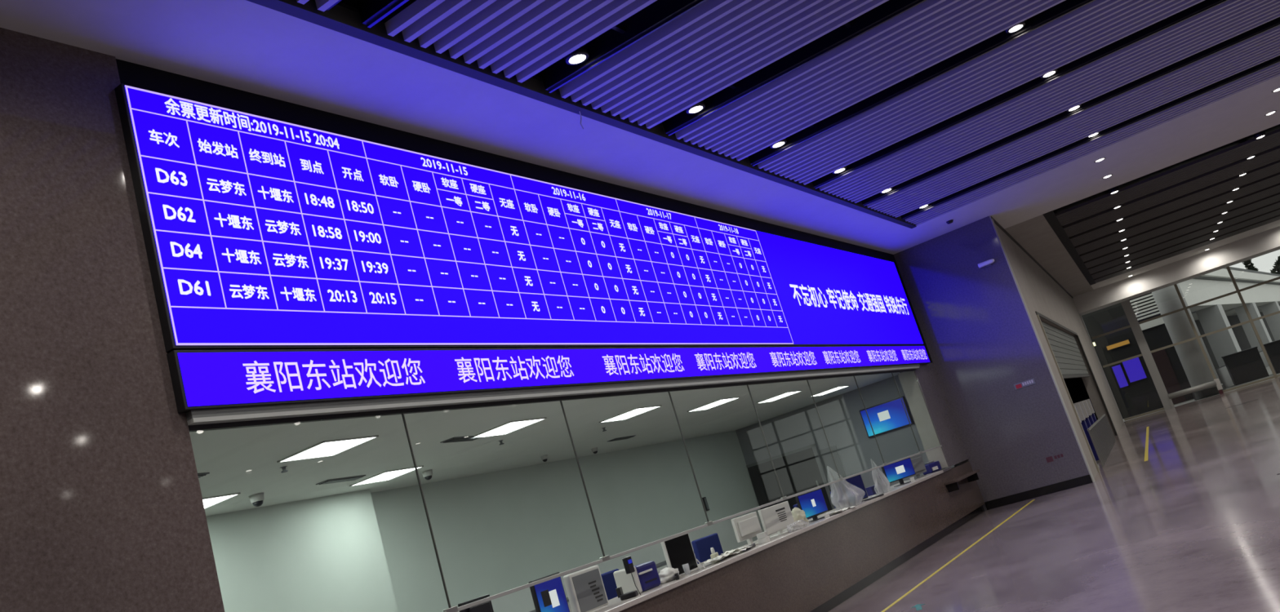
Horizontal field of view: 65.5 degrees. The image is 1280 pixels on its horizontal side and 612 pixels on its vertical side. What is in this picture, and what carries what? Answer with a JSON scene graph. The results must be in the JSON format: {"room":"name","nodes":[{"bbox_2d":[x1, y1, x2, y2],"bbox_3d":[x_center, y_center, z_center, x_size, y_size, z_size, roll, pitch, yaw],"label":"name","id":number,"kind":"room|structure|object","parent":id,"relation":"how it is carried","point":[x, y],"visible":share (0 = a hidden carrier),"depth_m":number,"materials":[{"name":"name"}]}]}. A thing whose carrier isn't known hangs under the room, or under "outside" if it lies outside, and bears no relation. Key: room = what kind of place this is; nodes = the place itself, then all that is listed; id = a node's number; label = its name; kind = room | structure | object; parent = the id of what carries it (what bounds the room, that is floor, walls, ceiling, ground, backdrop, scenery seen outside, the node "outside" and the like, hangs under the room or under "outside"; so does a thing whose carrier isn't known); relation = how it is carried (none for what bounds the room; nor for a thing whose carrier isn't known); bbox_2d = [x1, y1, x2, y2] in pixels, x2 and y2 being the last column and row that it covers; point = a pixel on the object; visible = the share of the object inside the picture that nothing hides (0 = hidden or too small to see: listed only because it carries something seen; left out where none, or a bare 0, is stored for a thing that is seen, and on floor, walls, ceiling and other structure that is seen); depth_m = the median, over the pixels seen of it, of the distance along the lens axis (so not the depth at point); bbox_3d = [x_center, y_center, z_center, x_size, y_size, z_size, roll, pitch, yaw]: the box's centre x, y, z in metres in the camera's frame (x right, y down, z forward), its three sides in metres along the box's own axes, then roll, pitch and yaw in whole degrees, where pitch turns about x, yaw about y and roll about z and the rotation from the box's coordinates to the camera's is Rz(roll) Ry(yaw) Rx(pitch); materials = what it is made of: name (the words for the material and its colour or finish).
{"room":"station hall","nodes":[
{"label":"station hall","id":0,"kind":"room"},
{"bbox_2d":[205,488,398,611],"bbox_3d":[-4.864,3.793,9.914,0.640,3.080,6.120,-23,-14,29],"label":"wall","id":1,"kind":"structure","parent":0,"point":[326,553],"depth_m":11.54,"materials":[{"name":"paint"}]},
{"bbox_2d":[0,27,932,611],"bbox_3d":[-1.177,1.101,8.621,0.362,5.490,27.570,-23,-14,29],"label":"wall","id":2,"kind":"structure","parent":0,"point":[102,509],"depth_m":5.68,"materials":[{"name":"brown stone"}]},
{"bbox_2d":[114,83,923,352],"bbox_3d":[1.155,-0.308,13.172,0.105,1.795,16.365,-23,-14,29],"label":"led display","id":3,"kind":"object","parent":2,"relation":"attached to","point":[260,232],"visible":1,"depth_m":8.29,"materials":[{"name":"blue"}]},
{"bbox_2d":[166,345,930,413],"bbox_3d":[1.466,0.717,12.945,0.105,0.375,16.365,-23,-14,29],"label":"led strip","id":4,"kind":"object","parent":2,"relation":"attached to","point":[202,380],"visible":1,"depth_m":8.00,"materials":[{"name":"blue plastic"}]},
{"bbox_2d":[185,364,919,432],"bbox_3d":[1.339,0.943,12.621,0.110,0.109,15.595,-23,-14,29],"label":"trim","id":5,"kind":"structure","parent":2,"relation":"attached to","point":[198,420],"depth_m":8.01,"materials":[{"name":"grey metal"}]},
{"bbox_2d":[401,373,942,611],"bbox_3d":[1.456,1.647,12.389,0.068,1.642,15.365,-23,-14,29],"label":"window frame","id":6,"kind":"structure","parent":2,"relation":"in","point":[455,609],"depth_m":9.20,"materials":[{"name":"grey metal"}]},
{"bbox_2d":[189,372,899,516],"bbox_3d":[-0.749,1.734,14.152,4.770,0.200,17.900,-23,-14,29],"label":"ceiling","id":7,"kind":"structure","parent":0,"point":[242,460],"depth_m":11.23,"materials":[{"name":"white paint"}]},
{"bbox_2d":[202,493,240,509],"bbox_3d":[-4.337,1.937,9.652,0.620,0.014,0.620,-23,-14,29],"label":"ceiling light panel","id":8,"kind":"object","parent":7,"relation":"attached to","point":[208,502],"visible":0.31,"depth_m":9.73,"materials":[{"name":"grey plastic"}]},
{"bbox_2d":[248,492,264,506],"bbox_3d":[-3.933,2.002,10.223,0.154,0.126,0.154,-23,-14,29],"label":"dome camera","id":9,"kind":"object","parent":7,"relation":"attached to","point":[256,500],"visible":1,"depth_m":10.18,"materials":[{"name":"grey plastic"}]},
{"bbox_2d":[276,435,378,462],"bbox_3d":[-2.747,1.259,8.768,0.620,0.014,0.620,-23,-14,29],"label":"ceiling light panel","id":10,"kind":"object","parent":7,"relation":"attached to","point":[331,447],"visible":1,"depth_m":8.74,"materials":[{"name":"grey plastic"}]},
{"bbox_2d":[315,475,365,484],"bbox_3d":[-3.308,1.930,11.017,0.180,0.018,0.600,-22,-13,23],"label":"ceiling vent","id":11,"kind":"object","parent":7,"relation":"in","point":[356,477],"visible":1,"depth_m":10.96,"materials":[{"name":"grey plastic"}]},
{"bbox_2d":[349,465,423,486],"bbox_3d":[-3.018,2.026,11.856,0.620,0.014,0.620,-23,-14,29],"label":"ceiling light panel","id":12,"kind":"object","parent":7,"relation":"attached to","point":[387,475],"visible":1,"depth_m":11.82,"materials":[{"name":"grey plastic"}]},
{"bbox_2d":[421,469,432,479],"bbox_3d":[-2.693,2.153,12.625,0.140,0.115,0.140,-23,-14,29],"label":"dome camera","id":13,"kind":"object","parent":7,"relation":"attached to","point":[428,474],"visible":1,"depth_m":12.58,"materials":[{"name":"grey plastic"}]},
{"bbox_2d":[440,435,484,443],"bbox_3d":[-1.906,1.437,10.709,0.180,0.018,0.600,-21,-13,20],"label":"ceiling vent","id":14,"kind":"object","parent":7,"relation":"in","point":[468,438],"visible":1,"depth_m":10.61,"materials":[{"name":"grey plastic"}]},
{"bbox_2d":[473,417,546,437],"bbox_3d":[-1.449,1.339,10.903,0.620,0.014,0.620,-23,-14,29],"label":"ceiling light panel","id":15,"kind":"object","parent":7,"relation":"attached to","point":[511,426],"visible":0.97,"depth_m":10.88,"materials":[{"name":"grey plastic"}]},
{"bbox_2d":[607,435,635,441],"bbox_3d":[-0.297,2.155,16.145,0.180,0.018,0.600,-23,-14,29],"label":"ceiling vent","id":16,"kind":"object","parent":7,"relation":"in","point":[628,437],"visible":1,"depth_m":16.08,"materials":[{"name":"grey plastic"}]},
{"bbox_2d":[599,404,662,422],"bbox_3d":[-0.124,1.421,13.081,0.620,0.014,0.620,-23,-14,29],"label":"ceiling light panel","id":17,"kind":"object","parent":7,"relation":"attached to","point":[638,411],"visible":1,"depth_m":13.04,"materials":[{"name":"grey plastic"}]},
{"bbox_2d":[687,396,739,412],"bbox_3d":[1.123,1.497,15.130,0.620,0.014,0.620,-23,-14,29],"label":"ceiling light panel","id":18,"kind":"object","parent":7,"relation":"attached to","point":[720,402],"visible":1,"depth_m":15.09,"materials":[{"name":"grey plastic"}]},
{"bbox_2d":[756,390,801,403],"bbox_3d":[2.422,1.577,17.264,0.620,0.014,0.620,-23,-14,29],"label":"ceiling light panel","id":19,"kind":"object","parent":7,"relation":"attached to","point":[788,393],"visible":1,"depth_m":17.22,"materials":[{"name":"grey plastic"}]},
{"bbox_2d":[809,385,849,396],"bbox_3d":[3.695,1.655,19.356,0.620,0.014,0.620,-23,-14,29],"label":"ceiling light panel","id":20,"kind":"object","parent":7,"relation":"attached to","point":[828,391],"visible":1,"depth_m":19.32,"materials":[{"name":"grey plastic"}]},
{"bbox_2d":[814,386,847,395],"bbox_3d":[3.694,1.654,19.357,0.592,0.008,0.592,-23,-14,29],"label":"diffuser","id":21,"kind":"object","parent":20,"relation":"attached to","point":[828,391],"depth_m":19.31,"materials":[{"name":"white plastic"}]},
{"bbox_2d":[370,431,768,611],"bbox_3d":[-0.411,4.139,17.557,0.280,3.080,11.580,-23,-14,29],"label":"wall","id":22,"kind":"structure","parent":0,"point":[497,532],"depth_m":16.00,"materials":[{"name":"paint"}]},
{"bbox_2d":[0,0,1279,297],"bbox_3d":[12.866,-4.792,16.131,19.900,0.712,55.209,-23,-14,29],"label":"ceiling","id":23,"kind":"structure","parent":0,"point":[933,102],"depth_m":11.20,"materials":[{"name":"white paint"}]},
{"bbox_2d":[564,44,589,65],"bbox_3d":[-0.546,-2.147,8.470,0.210,0.120,0.210,-23,-14,29],"label":"recessed light","id":24,"kind":"object","parent":23,"relation":"in","point":[580,55],"visible":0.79,"depth_m":8.42,"materials":[{"name":"white"}]},
{"bbox_2d":[568,54,586,63],"bbox_3d":[-0.532,-2.101,8.460,0.174,0.020,0.174,-23,-14,29],"label":"diffuser","id":25,"kind":"object","parent":24,"relation":"attached to","point":[573,59],"depth_m":8.44,"materials":[{"name":"white plastic"}]},
{"bbox_2d":[684,100,705,114],"bbox_3d":[0.564,-2.079,10.295,0.210,0.120,0.210,-23,-14,29],"label":"recessed light","id":26,"kind":"object","parent":23,"relation":"in","point":[700,106],"visible":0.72,"depth_m":10.25,"materials":[{"name":"white plastic"}]},
{"bbox_2d":[688,106,702,113],"bbox_3d":[0.578,-2.033,10.284,0.174,0.020,0.174,-23,-14,29],"label":"diffuser","id":27,"kind":"object","parent":26,"relation":"attached to","point":[693,109],"depth_m":10.26,"materials":[{"name":"white plastic"}]},
{"bbox_2d":[769,138,786,148],"bbox_3d":[1.674,-2.011,12.120,0.210,0.120,0.210,-23,-14,29],"label":"recessed light","id":28,"kind":"object","parent":23,"relation":"in","point":[781,143],"visible":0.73,"depth_m":12.08,"materials":[{"name":"white"}]},
{"bbox_2d":[773,142,784,147],"bbox_3d":[1.688,-1.964,12.109,0.174,0.020,0.174,-23,-14,29],"label":"diffuser","id":29,"kind":"object","parent":28,"relation":"attached to","point":[777,144],"depth_m":12.08,"materials":[{"name":"white plastic"}]},
{"bbox_2d":[1004,20,1025,33],"bbox_3d":[4.036,-3.038,10.721,0.210,0.120,0.210,-23,-14,29],"label":"recessed light","id":30,"kind":"object","parent":23,"relation":"in","point":[1019,26],"visible":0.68,"depth_m":10.69,"materials":[{"name":"white plastic"}]},
{"bbox_2d":[1008,24,1022,32],"bbox_3d":[4.050,-2.991,10.711,0.174,0.020,0.174,-23,-14,29],"label":"diffuser","id":31,"kind":"object","parent":30,"relation":"attached to","point":[1015,28],"depth_m":10.69,"materials":[{"name":"white plastic"}]},
{"bbox_2d":[1040,68,1057,78],"bbox_3d":[5.146,-2.969,12.546,0.210,0.120,0.210,-23,-14,29],"label":"recessed light","id":32,"kind":"object","parent":23,"relation":"in","point":[1053,72],"visible":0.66,"depth_m":12.52,"materials":[{"name":"white plastic"}]},
{"bbox_2d":[1043,71,1055,77],"bbox_3d":[5.160,-2.923,12.536,0.174,0.020,0.174,-23,-14,29],"label":"diffuser","id":33,"kind":"object","parent":32,"relation":"attached to","point":[1051,73],"depth_m":12.52,"materials":[{"name":"white plastic"}]},
{"bbox_2d":[1107,186,1119,194],"bbox_3d":[10.201,-2.493,21.413,0.210,0.120,0.210,-23,-14,29],"label":"recessed light","id":34,"kind":"object","parent":23,"relation":"in","point":[1114,189],"visible":0.94,"depth_m":21.34,"materials":[{"name":"white"}]},
{"bbox_2d":[1253,129,1266,139],"bbox_3d":[12.616,-3.485,20.244,0.210,0.120,0.210,-23,-14,29],"label":"recessed light","id":35,"kind":"object","parent":23,"relation":"in","point":[1261,134],"visible":0.93,"depth_m":20.17,"materials":[{"name":"white plastic"}]},
{"bbox_2d":[735,375,955,504],"bbox_3d":[4.413,3.491,21.233,4.440,3.080,0.068,-23,-14,29],"label":"wall","id":36,"kind":"structure","parent":0,"point":[843,425],"depth_m":21.24,"materials":[{"name":"grey paint"}]},
{"bbox_2d":[746,443,835,535],"bbox_3d":[3.411,4.342,21.724,1.720,2.260,0.080,-23,-14,29],"label":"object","id":37,"kind":"structure","parent":36,"relation":"in","point":[799,470],"depth_m":21.82,"materials":[{"name":"glass"}]},
{"bbox_2d":[818,444,846,490],"bbox_3d":[4.323,4.032,21.187,0.400,2.100,0.070,-23,-14,29],"label":"door","id":38,"kind":"structure","parent":36,"relation":"in","point":[825,454],"depth_m":21.32,"materials":[{"name":"grey glass"}]},
{"bbox_2d":[858,396,913,438],"bbox_3d":[5.135,2.322,20.754,1.000,0.600,0.074,-23,-14,29],"label":"television","id":39,"kind":"object","parent":36,"relation":"attached to","point":[890,415],"visible":1,"depth_m":20.71,"materials":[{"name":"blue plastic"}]},
{"bbox_2d":[897,362,968,469],"bbox_3d":[5.777,2.150,19.602,0.335,2.040,1.525,-23,-14,29],"label":"wall pier","id":40,"kind":"object","parent":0,"point":[935,424],"visible":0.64,"depth_m":19.10,"materials":[{"name":"paint"}]},
{"bbox_2d":[893,215,1094,511],"bbox_3d":[6.876,1.181,19.987,2.378,5.490,0.248,-23,-14,29],"label":"wall","id":41,"kind":"structure","parent":0,"point":[981,338],"depth_m":19.79,"materials":[{"name":"stone"}]},
{"bbox_2d":[977,258,994,267],"bbox_3d":[6.917,-0.844,19.823,0.320,0.109,0.155,-23,-14,29],"label":"camera","id":42,"kind":"object","parent":41,"relation":"attached to","point":[988,263],"visible":1,"depth_m":19.78,"materials":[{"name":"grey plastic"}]},
{"bbox_2d":[1013,378,1035,390],"bbox_3d":[7.523,1.528,19.450,0.400,0.110,0.010,-23,-14,29],"label":"notice","id":43,"kind":"object","parent":41,"relation":"attached to","point":[1024,384],"visible":1,"depth_m":19.44,"materials":[{"name":"grey plastic"}]},
{"bbox_2d":[1045,453,1063,462],"bbox_3d":[7.980,2.924,19.124,0.320,0.100,0.004,-23,-14,29],"label":"sticker","id":44,"kind":"object","parent":41,"relation":"attached to","point":[1050,459],"visible":1,"depth_m":19.15,"materials":[{"name":"red"}]},
{"bbox_2d":[828,377,1279,611],"bbox_3d":[11.687,2.099,16.767,26.638,0.300,54.909,-23,-14,29],"label":"floor","id":45,"kind":"structure","parent":0,"point":[1193,526],"depth_m":11.95,"materials":[{"name":"tile"}]},
{"bbox_2d":[600,568,618,599],"bbox_3d":[-0.076,3.547,10.993,0.596,1.270,0.600,-25,-15,34],"label":"office chair","id":46,"kind":"object","parent":45,"relation":"on","point":[608,580],"visible":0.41,"depth_m":11.24,"materials":[{"name":"blue fabric"}]},
{"bbox_2d":[529,552,697,611],"bbox_3d":[-0.766,4.952,15.564,0.440,0.930,7.540,-23,-14,29],"label":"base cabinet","id":47,"kind":"object","parent":45,"relation":"on","point":[663,565],"visible":0.13,"depth_m":17.30,"materials":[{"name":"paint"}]},
{"bbox_2d":[691,533,723,564],"bbox_3d":[1.234,3.648,13.237,0.596,1.270,0.600,-25,-15,34],"label":"office chair","id":48,"kind":"object","parent":45,"relation":"on","point":[701,547],"visible":0.23,"depth_m":13.37,"materials":[{"name":"blue fabric"}]},
{"bbox_2d":[595,461,984,611],"bbox_3d":[2.064,3.423,12.822,0.810,1.048,16.820,-23,-14,29],"label":"counter","id":49,"kind":"object","parent":45,"relation":"on","point":[817,566],"depth_m":12.77,"materials":[{"name":"stone"}]},
{"bbox_2d":[457,594,493,611],"bbox_3d":[-1.268,2.528,7.821,0.200,0.440,0.340,-23,-14,29],"label":"computer monitor","id":50,"kind":"object","parent":49,"relation":"on","point":[486,606],"visible":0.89,"depth_m":7.83,"materials":[{"name":"black plastic"}]},
{"bbox_2d":[528,572,569,611],"bbox_3d":[-0.789,2.562,8.604,0.200,0.430,0.460,-22,-13,23],"label":"computer monitor","id":51,"kind":"object","parent":49,"relation":"on","point":[549,596],"visible":0.96,"depth_m":8.58,"materials":[{"name":"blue plastic"}]},
{"bbox_2d":[563,565,608,611],"bbox_3d":[-0.487,2.592,9.030,0.180,0.380,0.480,-23,-14,29],"label":"display","id":52,"kind":"object","parent":49,"relation":"on","point":[585,589],"visible":1,"depth_m":8.96,"materials":[{"name":"grey plastic"}]},
{"bbox_2d":[615,586,638,600],"bbox_3d":[-0.121,2.694,9.362,0.180,0.120,0.100,-19,-12,12],"label":"payment terminal","id":53,"kind":"object","parent":49,"relation":"on","point":[628,595],"visible":1,"depth_m":9.32,"materials":[{"name":"black plastic"}]},
{"bbox_2d":[622,555,640,595],"bbox_3d":[-0.073,2.512,9.230,0.052,0.366,0.098,-23,-14,29],"label":"intercom","id":54,"kind":"object","parent":49,"relation":"on","point":[628,563],"visible":1,"depth_m":9.22,"materials":[{"name":"black plastic"}]},
{"bbox_2d":[613,560,660,594],"bbox_3d":[-0.022,2.683,9.786,0.305,0.260,0.400,-24,-14,31],"label":"printer","id":55,"kind":"object","parent":49,"relation":"on","point":[646,576],"visible":0.77,"depth_m":9.66,"materials":[{"name":"blue plastic"}]},
{"bbox_2d":[658,567,679,584],"bbox_3d":[0.270,2.727,10.095,0.225,0.140,0.359,-23,-14,29],"label":"crumpled bag","id":56,"kind":"object","parent":49,"relation":"on","point":[667,575],"visible":0.81,"depth_m":10.00,"materials":[{"name":"grey plastic"}]},
{"bbox_2d":[660,533,698,576],"bbox_3d":[0.406,2.650,10.558,0.200,0.400,0.540,-23,-14,29],"label":"computer monitor","id":57,"kind":"object","parent":49,"relation":"on","point":[678,552],"visible":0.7,"depth_m":10.51,"materials":[{"name":"grey plastic"}]},
{"bbox_2d":[710,547,718,559],"bbox_3d":[0.854,2.861,11.495,0.060,0.139,0.200,-19,-12,12],"label":"tape dispenser","id":58,"kind":"object","parent":49,"relation":"on","point":[713,555],"visible":0.8,"depth_m":11.43,"materials":[{"name":"beige plastic"}]},
{"bbox_2d":[702,546,751,564],"bbox_3d":[0.939,2.781,11.074,0.382,0.056,0.963,-23,-14,29],"label":"pile","id":59,"kind":"object","parent":49,"relation":"on","point":[735,552],"visible":1,"depth_m":11.10,"materials":[{"name":"white paper"}]},
{"bbox_2d":[730,511,762,546],"bbox_3d":[1.298,2.734,12.086,0.200,0.370,0.560,-25,-14,33],"label":"computer monitor","id":60,"kind":"object","parent":49,"relation":"on","point":[745,527],"visible":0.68,"depth_m":12.01,"materials":[{"name":"grey plastic"}]},
{"bbox_2d":[755,531,770,545],"bbox_3d":[1.466,2.767,11.864,0.120,0.120,0.140,-21,-13,17],"label":"box","id":61,"kind":"object","parent":49,"relation":"on","point":[762,538],"visible":1,"depth_m":11.81,"materials":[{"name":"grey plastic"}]},
{"bbox_2d":[758,501,795,537],"bbox_3d":[1.737,2.729,12.663,0.200,0.370,0.720,-25,-15,34],"label":"computer monitor","id":62,"kind":"object","parent":49,"relation":"on","point":[778,517],"visible":0.96,"depth_m":12.61,"materials":[{"name":"grey plastic"}]},
{"bbox_2d":[790,507,808,528],"bbox_3d":[2.077,2.812,13.228,0.386,0.256,0.259,-6,-16,-42],"label":"bag","id":63,"kind":"object","parent":49,"relation":"on","point":[798,515],"visible":0.78,"depth_m":13.12,"materials":[{"name":"beige plastic"}]},
{"bbox_2d":[795,488,828,522],"bbox_3d":[2.356,2.754,13.669,0.200,0.390,0.620,-27,-16,39],"label":"computer monitor","id":64,"kind":"object","parent":49,"relation":"on","point":[813,503],"visible":0.79,"depth_m":13.63,"materials":[{"name":"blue plastic"}]},
{"bbox_2d":[830,488,846,508],"bbox_3d":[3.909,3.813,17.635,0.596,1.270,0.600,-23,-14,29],"label":"bag","id":65,"kind":"object","parent":49,"relation":"on","point":[837,496],"visible":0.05,"depth_m":17.70,"materials":[{"name":"white plastic"}]},
{"bbox_2d":[825,505,857,515],"bbox_3d":[2.770,2.852,13.857,0.371,0.041,0.698,-23,-14,29],"label":"pile","id":66,"kind":"object","parent":49,"relation":"on","point":[844,508],"visible":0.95,"depth_m":13.80,"materials":[{"name":"white paper"}]},
{"bbox_2d":[840,474,868,506],"bbox_3d":[3.251,2.808,15.161,0.200,0.400,0.560,-27,-16,40],"label":"computer monitor","id":67,"kind":"object","parent":49,"relation":"on","point":[853,488],"visible":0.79,"depth_m":15.10,"materials":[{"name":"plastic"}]},
{"bbox_2d":[865,484,880,496],"bbox_3d":[3.913,3.067,16.594,0.120,0.135,0.520,-23,-14,29],"label":"box","id":68,"kind":"object","parent":49,"relation":"on","point":[871,491],"visible":0.77,"depth_m":16.41,"materials":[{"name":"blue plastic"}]},
{"bbox_2d":[875,471,890,494],"bbox_3d":[3.934,2.895,16.293,0.200,0.320,0.340,-22,-13,23],"label":"computer monitor","id":69,"kind":"object","parent":49,"relation":"on","point":[880,478],"visible":1,"depth_m":16.18,"materials":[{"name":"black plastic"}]},
{"bbox_2d":[880,457,915,487],"bbox_3d":[4.436,2.869,17.053,0.750,0.400,0.200,-8,-15,-37],"label":"computer monitor","id":70,"kind":"object","parent":49,"relation":"on","point":[900,470],"visible":0.88,"depth_m":17.00,"materials":[{"name":"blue plastic"}]},
{"bbox_2d":[910,453,926,479],"bbox_3d":[4.954,2.901,17.906,0.500,0.400,0.200,-6,-16,-42],"label":"computer monitor","id":71,"kind":"object","parent":49,"relation":"on","point":[917,461],"visible":0.71,"depth_m":17.88,"materials":[{"name":"grey plastic"}]},
{"bbox_2d":[923,460,941,475],"bbox_3d":[5.432,2.999,18.530,0.200,0.200,0.440,-27,-16,40],"label":"machine","id":72,"kind":"object","parent":49,"relation":"on","point":[931,466],"visible":0.89,"depth_m":18.40,"materials":[{"name":"blue plastic"}]},
{"bbox_2d":[944,469,979,492],"bbox_3d":[6.093,3.282,18.686,0.240,0.180,1.750,-23,-14,29],"label":"shelf","id":73,"kind":"object","parent":49,"relation":"attached to","point":[952,486],"visible":1,"depth_m":18.26,"materials":[{"name":"stone"}]},
{"bbox_2d":[881,499,1034,611],"bbox_3d":[3.552,3.444,12.437,0.050,0.003,15.150,-23,-14,29],"label":"floor line","id":74,"kind":"object","parent":45,"relation":"on","point":[1002,522],"depth_m":13.47,"materials":[{"name":"yellow paint"}]},
{"bbox_2d":[1074,401,1091,428],"bbox_3d":[10.806,3.288,25.082,1.250,1.430,0.405,-22,-13,24],"label":"gate","id":75,"kind":"object","parent":45,"relation":"on","point":[1082,404],"visible":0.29,"depth_m":24.77,"materials":[{"name":"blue metal"}]},
{"bbox_2d":[1073,400,1093,425],"bbox_3d":[11.488,3.377,26.415,1.250,1.430,0.405,-22,-13,24],"label":"gate","id":76,"kind":"object","parent":45,"relation":"on","point":[1085,402],"visible":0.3,"depth_m":26.11,"materials":[{"name":"grey metal"}]},
{"bbox_2d":[1073,399,1097,422],"bbox_3d":[12.170,3.466,27.748,1.250,1.430,0.405,-22,-13,24],"label":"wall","id":77,"kind":"structure","parent":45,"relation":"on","point":[1088,401],"depth_m":27.44,"materials":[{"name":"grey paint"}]},
{"bbox_2d":[1073,403,1100,463],"bbox_3d":[10.123,3.199,23.749,1.250,1.430,0.405,-22,-13,24],"label":"gate","id":78,"kind":"object","parent":45,"relation":"on","point":[1077,406],"visible":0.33,"depth_m":23.40,"materials":[{"name":"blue metal"}]},
{"bbox_2d":[1087,413,1115,467],"bbox_3d":[11.991,3.372,25.710,0.043,0.860,9.030,-22,-13,24],"label":"railing","id":79,"kind":"object","parent":45,"relation":"on","point":[1100,433],"visible":1,"depth_m":24.75,"materials":[{"name":"silver metal"}]},
{"bbox_2d":[1144,426,1148,461],"bbox_3d":[13.336,3.519,26.145,0.078,0.003,13.950,-22,-13,24],"label":"floor line","id":80,"kind":"object","parent":45,"relation":"on","point":[1146,451],"depth_m":24.00,"materials":[{"name":"yellow paint"}]},
{"bbox_2d":[991,216,1123,479],"bbox_3d":[13.566,1.595,30.998,0.387,5.490,25.980,-22,-13,24],"label":"wall","id":81,"kind":"structure","parent":0,"point":[1046,301],"depth_m":26.91,"materials":[{"name":"grey paint"}]},
{"bbox_2d":[1040,320,1089,378],"bbox_3d":[11.765,1.301,27.427,0.078,1.420,13.300,-22,-13,24],"label":"roller shutter","id":82,"kind":"object","parent":81,"relation":"attached to","point":[1071,364],"visible":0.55,"depth_m":26.78,"materials":[{"name":"grey metal"}]},
{"bbox_2d":[1063,377,1097,419],"bbox_3d":[12.599,3.833,36.172,7.030,4.000,0.201,-22,-13,24],"label":"wall","id":83,"kind":"structure","parent":0,"point":[1076,388],"depth_m":34.75,"materials":[{"name":"black"}]},
{"bbox_2d":[1081,317,1124,422],"bbox_3d":[23.954,0.404,40.548,25.000,5.790,0.300,-22,-13,24],"label":"wall","id":84,"kind":"structure","parent":0,"point":[1082,317],"depth_m":42.49,"materials":[{"name":"white paint"}]},
{"bbox_2d":[1091,325,1164,421],"bbox_3d":[20.512,2.280,42.061,1.790,4.860,0.120,-22,-13,24],"label":"window","id":85,"kind":"structure","parent":84,"relation":"in","point":[1127,326],"depth_m":42.02,"materials":[{"name":"beige metal"}]},
{"bbox_2d":[1120,299,1172,409],"bbox_3d":[21.230,1.979,41.685,0.340,4.860,0.270,-22,-13,24],"label":"trim","id":86,"kind":"structure","parent":84,"relation":"attached to","point":[1127,308],"depth_m":41.55,"materials":[{"name":"grey metal"}]},
{"bbox_2d":[1072,226,1279,315],"bbox_3d":[25.958,-3.026,38.569,17.620,0.730,1.800,-22,-13,24],"label":"ceiling beam","id":87,"kind":"structure","parent":84,"relation":"attached to","point":[1267,242],"depth_m":39.82,"materials":[{"name":"white paint"}]},
{"bbox_2d":[1138,284,1216,379],"bbox_3d":[22.120,1.620,41.282,2.020,4.860,0.120,-22,-13,24],"label":"window","id":88,"kind":"structure","parent":84,"relation":"in","point":[1184,308],"depth_m":41.10,"materials":[{"name":"beige metal"}]},
{"bbox_2d":[1167,266,1277,408],"bbox_3d":[22.959,1.252,40.770,3.950,4.860,0.311,-22,-13,24],"label":"window","id":89,"kind":"structure","parent":84,"relation":"in","point":[1229,272],"depth_m":40.33,"materials":[{"name":"beige metal"}]},
{"bbox_2d":[1239,276,1279,377],"bbox_3d":[25.534,0.217,39.628,2.050,4.860,0.120,-22,-13,24],"label":"window","id":90,"kind":"structure","parent":84,"relation":"in","point":[1278,277],"depth_m":39.88,"materials":[{"name":"beige metal"}]},
{"label":"outside","id":91,"kind":"structure","parent":0,"visible":0},
{"bbox_2d":[1123,366,1279,422],"bbox_3d":[61.185,9.601,118.166,133.196,0.280,182.066,-23,-14,29],"label":"ground","id":92,"kind":"structure","parent":91,"point":[1268,370],"depth_m":43.44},
{"bbox_2d":[1081,292,1194,419],"bbox_3d":[22.419,1.956,44.989,3.700,5.600,0.420,-22,-13,24],"label":"wall","id":93,"kind":"structure","parent":92,"relation":"on","point":[1140,397],"depth_m":44.81,"materials":[{"name":"black"}]},
{"bbox_2d":[1105,338,1130,351],"bbox_3d":[21.731,1.772,45.193,1.040,0.260,0.104,-22,-13,24],"label":"sign","id":94,"kind":"object","parent":93,"relation":"attached to","point":[1126,342],"visible":1,"depth_m":45.15,"materials":[{"name":"yellow plastic"}]},
{"bbox_2d":[1111,364,1128,388],"bbox_3d":[21.767,3.187,45.069,0.420,1.060,0.084,-22,-13,24],"label":"lit screen","id":95,"kind":"object","parent":93,"relation":"attached to","point":[1117,371],"visible":1,"depth_m":45.03,"materials":[{"name":"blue glass"}]},
{"bbox_2d":[1121,355,1147,383],"bbox_3d":[22.280,2.844,44.830,0.760,1.110,0.084,-22,-13,24],"label":"lit screen","id":96,"kind":"object","parent":93,"relation":"attached to","point":[1134,369],"visible":0.88,"depth_m":44.78,"materials":[{"name":"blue plastic"}]},
{"bbox_2d":[1151,283,1225,399],"bbox_3d":[23.074,0.724,42.496,1.240,6.500,1.240,-22,-13,24],"label":"column","id":97,"kind":"structure","parent":92,"relation":"on","point":[1191,357],"depth_m":41.97,"materials":[{"name":"grey paint"}]},
{"bbox_2d":[1178,266,1279,388],"bbox_3d":[42.133,1.124,69.817,4.351,6.320,62.000,-25,-15,35],"label":"station building","id":98,"kind":"structure","parent":92,"relation":"on","point":[1263,300],"depth_m":59.55,"materials":[{"name":"concrete"}]},
{"bbox_2d":[1221,346,1269,385],"bbox_3d":[27.387,2.726,44.994,1.410,1.380,1.280,-22,-13,24],"label":"planter","id":99,"kind":"object","parent":92,"relation":"on","point":[1246,366],"visible":1,"depth_m":44.47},
{"bbox_2d":[1241,259,1258,271],"bbox_3d":[64.881,-0.538,103.345,3.027,10.406,2.898,-23,-14,29],"label":"tree","id":100,"kind":"object","parent":92,"relation":"on","point":[1248,264],"visible":0.2,"depth_m":103.98,"materials":[{"name":"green plant"}]},
{"bbox_2d":[1263,339,1279,373],"bbox_3d":[30.004,1.651,43.727,4.310,1.380,1.280,-22,-13,24],"label":"planter","id":101,"kind":"object","parent":92,"relation":"on","point":[1273,348],"visible":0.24,"depth_m":44.00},
{"bbox_2d":[1270,256,1279,274],"bbox_3d":[68.899,-1.220,103.353,4.819,9.404,4.800,-23,-14,29],"label":"tree","id":102,"kind":"object","parent":92,"relation":"on","point":[1277,268],"visible":0.48,"depth_m":104.21,"materials":[{"name":"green plant"}]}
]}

